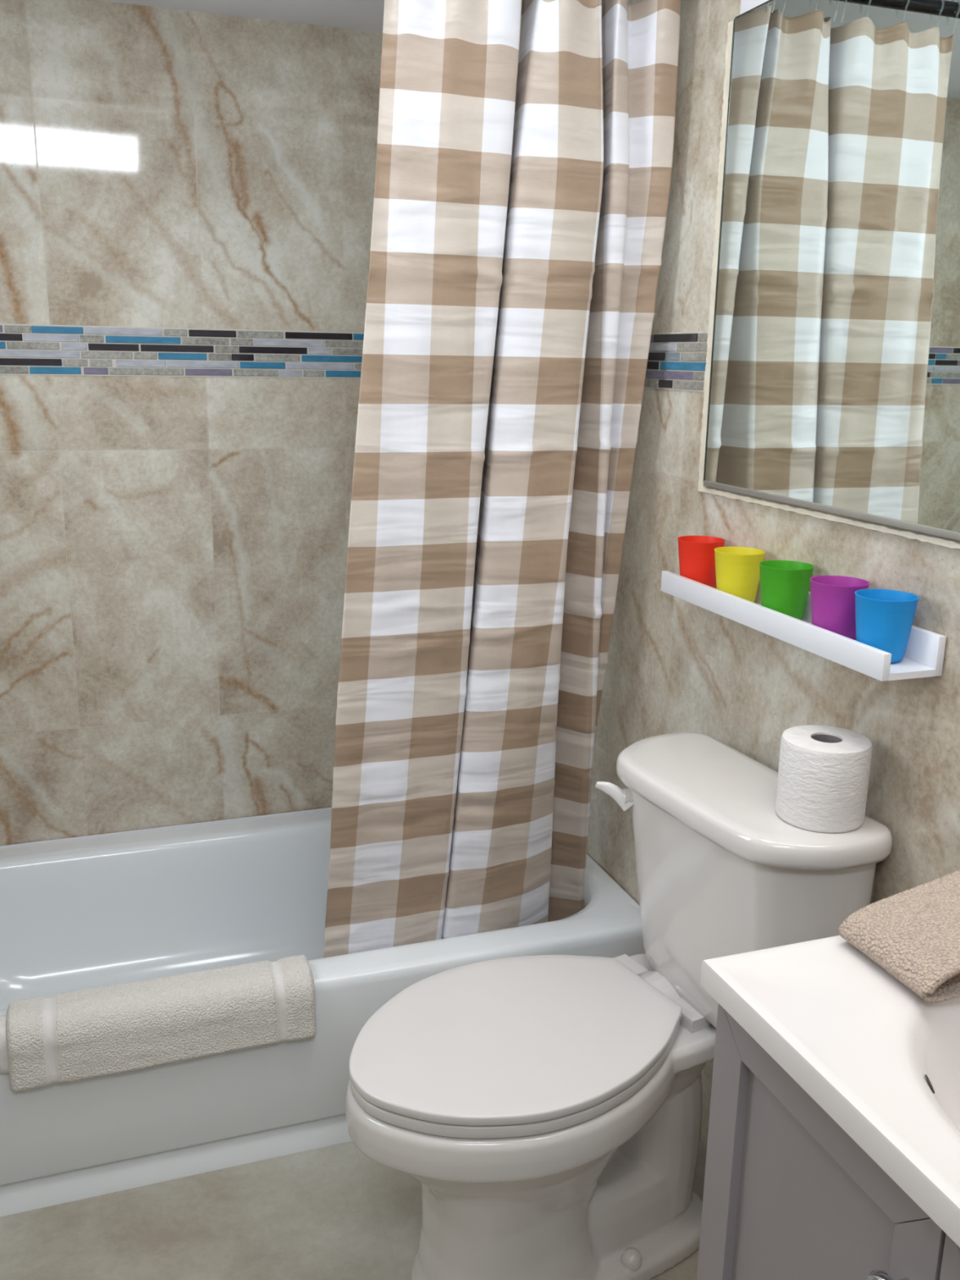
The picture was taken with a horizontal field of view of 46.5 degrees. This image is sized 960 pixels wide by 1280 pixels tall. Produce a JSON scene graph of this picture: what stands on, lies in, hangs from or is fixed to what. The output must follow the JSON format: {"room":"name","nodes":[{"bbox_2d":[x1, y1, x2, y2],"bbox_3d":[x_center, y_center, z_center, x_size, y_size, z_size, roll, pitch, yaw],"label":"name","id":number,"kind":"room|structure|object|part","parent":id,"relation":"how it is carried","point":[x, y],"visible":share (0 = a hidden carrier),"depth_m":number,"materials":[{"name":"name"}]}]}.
{"room":"bathroom","nodes":[
{"label":"bathroom","id":0,"kind":"room"},
{"bbox_2d":[0,0,382,845],"bbox_3d":[-0.606,-0.247,2.485,1.528,2.086,0.001,-4,15,-19],"label":"wall","id":1,"kind":"structure","parent":0,"point":[173,550],"depth_m":2.41,"materials":[{"name":"stone"}]},
{"bbox_2d":[0,323,364,378],"bbox_3d":[-0.597,-0.615,2.390,1.524,0.101,0.004,-4,15,-19],"label":"trim","id":2,"kind":"structure","parent":1,"relation":"attached to","point":[25,349],"depth_m":2.37,"materials":[{"name":"tile"}]},
{"bbox_2d":[99,0,384,32],"bbox_3d":[-0.447,-1.312,1.812,1.526,0.314,0.830,-4,15,-19],"label":"ceiling","id":3,"kind":"structure","parent":0,"point":[357,15],"depth_m":2.21,"materials":[{"name":"white paint"}]},
{"bbox_2d":[0,1138,706,1279],"bbox_3d":[-0.133,1.138,1.401,1.526,0.050,2.950,-4,15,-19],"label":"floor","id":4,"kind":"structure","parent":0,"point":[334,1211],"depth_m":1.87,"materials":[{"name":"tile"}]},
{"bbox_2d":[0,809,645,1217],"bbox_3d":[-0.492,0.689,2.348,1.519,0.342,0.762,-4,15,-19],"label":"bathtub","id":5,"kind":"object","parent":4,"relation":"on","point":[90,913],"visible":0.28,"depth_m":2.18,"materials":[{"name":"ceramic"}]},
{"bbox_2d":[0,955,315,1092],"bbox_3d":[-0.548,0.656,1.925,0.523,0.128,0.090,-4,15,-19],"label":"bath towel","id":6,"kind":"object","parent":5,"relation":"on","point":[75,1036],"visible":1,"depth_m":1.89,"materials":[{"name":"white fabric"}]},
{"bbox_2d":[0,807,332,848],"bbox_3d":[-0.615,0.431,2.653,1.515,0.006,0.006,-4,15,-19],"label":"trim","id":7,"kind":"structure","parent":5,"relation":"on","point":[328,808],"depth_m":2.61,"materials":[{"name":"white paint"}]},
{"bbox_2d":[345,732,892,1279],"bbox_3d":[0.148,0.629,1.676,0.708,0.810,0.485,-6,16,-24],"label":"toilet","id":8,"kind":"object","parent":4,"relation":"on","point":[546,1111],"visible":0.95,"depth_m":1.63,"materials":[{"name":"ceramic"}]},
{"bbox_3d":[0.052,0.604,1.673,0.518,0.019,0.379,-6,16,-24],"label":"seat","id":9,"kind":"part","parent":8,"relation":"part of","materials":[{"name":"plastic"}]},
{"bbox_3d":[0.053,0.585,1.668,0.522,0.016,0.383,-6,16,-24],"label":"seat lid","id":10,"kind":"part","parent":8,"relation":"part of","materials":[{"name":"plastic"}]},
{"bbox_3d":[0.107,0.794,1.749,0.662,0.452,0.395,-6,16,-24],"label":"bowl","id":11,"kind":"part","parent":8,"relation":"part of","materials":[{"name":"ceramic"}]},
{"bbox_3d":[0.232,0.254,1.802,0.088,0.045,0.035,0,14,-5],"label":"flush lever","id":12,"kind":"part","parent":8,"relation":"part of","materials":[{"name":"ceramic"}]},
{"bbox_3d":[0.380,0.417,1.730,0.190,0.347,0.444,-6,16,-24],"label":"tank","id":13,"kind":"part","parent":8,"relation":"part of","materials":[{"name":"ceramic"}]},
{"bbox_3d":[0.377,0.234,1.680,0.214,0.038,0.482,-6,16,-24],"label":"tank lid","id":14,"kind":"part","parent":8,"relation":"part of","materials":[{"name":"ceramic"}]},
{"bbox_2d":[775,724,872,832],"bbox_3d":[0.474,0.190,1.544,0.120,0.116,0.120,-4,15,-19],"label":"toilet roll","id":15,"kind":"object","parent":8,"relation":"on","point":[824,771],"visible":1,"depth_m":1.50,"materials":[{"name":"paper"}]},
{"bbox_2d":[696,1003,959,1279],"bbox_3d":[0.530,0.800,0.993,0.493,0.828,0.604,-4,15,-19],"label":"vanity cabinet","id":16,"kind":"object","parent":4,"relation":"on","point":[789,1194],"visible":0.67,"depth_m":1.02,"materials":[{"name":"paint"}]},
{"bbox_3d":[0.294,0.733,1.050,0.006,0.638,0.227,-4,15,-19],"label":"door panel","id":17,"kind":"part","parent":16,"relation":"part of","materials":[{"name":"paint"}]},
{"bbox_2d":[700,935,959,1247],"bbox_3d":[0.544,0.437,0.899,0.480,0.145,0.618,-4,15,-19],"label":"basin","id":18,"kind":"object","parent":16,"relation":"in","point":[882,1060],"visible":0.85,"depth_m":0.97,"materials":[{"name":"ceramic"}]},
{"bbox_2d":[838,869,959,1003],"bbox_3d":[0.525,0.275,1.104,0.308,0.068,0.127,-4,15,-19],"label":"washcloth","id":19,"kind":"object","parent":18,"relation":"on","point":[913,934],"visible":1,"depth_m":1.07,"materials":[{"name":"beige fabric"}]},
{"bbox_3d":[0.314,0.497,0.851,0.033,0.033,0.033,-4,15,-19],"label":"knob","id":20,"kind":"part","parent":16,"relation":"part of","materials":[{"name":"silver metal"}]},
{"bbox_3d":[0.391,0.805,0.771,0.019,0.722,0.289,-4,15,-19],"label":"door","id":21,"kind":"part","parent":16,"relation":"part of","materials":[{"name":"paint"}]},
{"bbox_2d":[586,0,959,1145],"bbox_3d":[0.604,0.052,1.388,0.001,2.086,2.950,-4,15,-19],"label":"wall","id":22,"kind":"structure","parent":0,"point":[674,664],"depth_m":1.88,"materials":[{"name":"stone"}]},
{"bbox_2d":[644,331,707,391],"bbox_3d":[0.255,-0.569,2.266,0.004,0.101,0.812,-4,15,-19],"label":"trim","id":23,"kind":"structure","parent":22,"relation":"attached to","point":[677,361],"depth_m":1.99,"materials":[{"name":"tile"}]},
{"bbox_2d":[740,0,768,14],"bbox_3d":[0.809,-0.948,0.741,0.104,0.452,2.108,-4,15,-19],"label":"trim","id":24,"kind":"structure","parent":22,"relation":"attached to","point":[745,5],"depth_m":1.72,"materials":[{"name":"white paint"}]},
{"bbox_2d":[660,570,946,681],"bbox_3d":[0.450,-0.045,1.665,0.093,0.052,0.575,-4,15,-19],"label":"wall shelf","id":25,"kind":"object","parent":22,"relation":"attached to","point":[924,654],"visible":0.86,"depth_m":1.51,"materials":[{"name":"paint"}]},
{"bbox_2d":[677,535,724,587],"bbox_3d":[0.370,-0.128,1.880,0.078,0.086,0.078,-4,15,-19],"label":"plastic cup","id":26,"kind":"object","parent":25,"relation":"on","point":[696,553],"visible":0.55,"depth_m":1.85,"materials":[{"name":"red plastic"}]},
{"bbox_2d":[714,546,764,602],"bbox_3d":[0.409,-0.100,1.772,0.078,0.086,0.078,-4,15,-19],"label":"plastic cup","id":27,"kind":"object","parent":25,"relation":"on","point":[737,569],"visible":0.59,"depth_m":1.75,"materials":[{"name":"yellow plastic"}]},
{"bbox_2d":[759,560,813,620],"bbox_3d":[0.451,-0.069,1.656,0.078,0.086,0.078,-4,15,-19],"label":"plastic cup","id":28,"kind":"object","parent":25,"relation":"on","point":[784,584],"visible":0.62,"depth_m":1.63,"materials":[{"name":"green plastic"}]},
{"bbox_2d":[809,575,869,639],"bbox_3d":[0.493,-0.040,1.542,0.078,0.086,0.078,-4,15,-19],"label":"plastic cup","id":29,"kind":"object","parent":25,"relation":"on","point":[833,597],"visible":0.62,"depth_m":1.52,"materials":[{"name":"purple plastic"}]},
{"bbox_2d":[854,588,919,662],"bbox_3d":[0.525,-0.017,1.454,0.078,0.086,0.078,-4,15,-19],"label":"plastic cup","id":30,"kind":"object","parent":25,"relation":"on","point":[884,618],"visible":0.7,"depth_m":1.43,"materials":[{"name":"blue plastic"}]},
{"bbox_2d":[697,0,959,549],"bbox_3d":[0.597,-0.469,1.283,0.012,0.744,1.270,-4,15,-19],"label":"wall mirror","id":31,"kind":"object","parent":22,"relation":"attached to","point":[832,387],"visible":1,"depth_m":1.55,"materials":[{"name":"silver metal"}]},
{"label":"wall","id":32,"kind":"structure","parent":0,"visible":0},
{"bbox_3d":[-0.354,-1.052,1.595,1.521,0.060,0.060,-4,15,-19],"label":"curtain rod","id":33,"kind":"object","parent":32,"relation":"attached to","visible":0},
{"bbox_3d":[-0.139,-1.053,1.673,0.003,0.064,0.036,-4,15,-19],"label":"curtain hook","id":34,"kind":"object","parent":33,"relation":"hanging from","visible":0},
{"bbox_2d":[323,0,681,958],"bbox_3d":[-0.003,-0.208,2.035,0.627,1.772,0.206,-4,15,-19],"label":"shower curtain","id":35,"kind":"object","parent":34,"relation":"hanging from","point":[525,152],"visible":0.96,"depth_m":1.94,"materials":[{"name":"fabric"}]}
]}

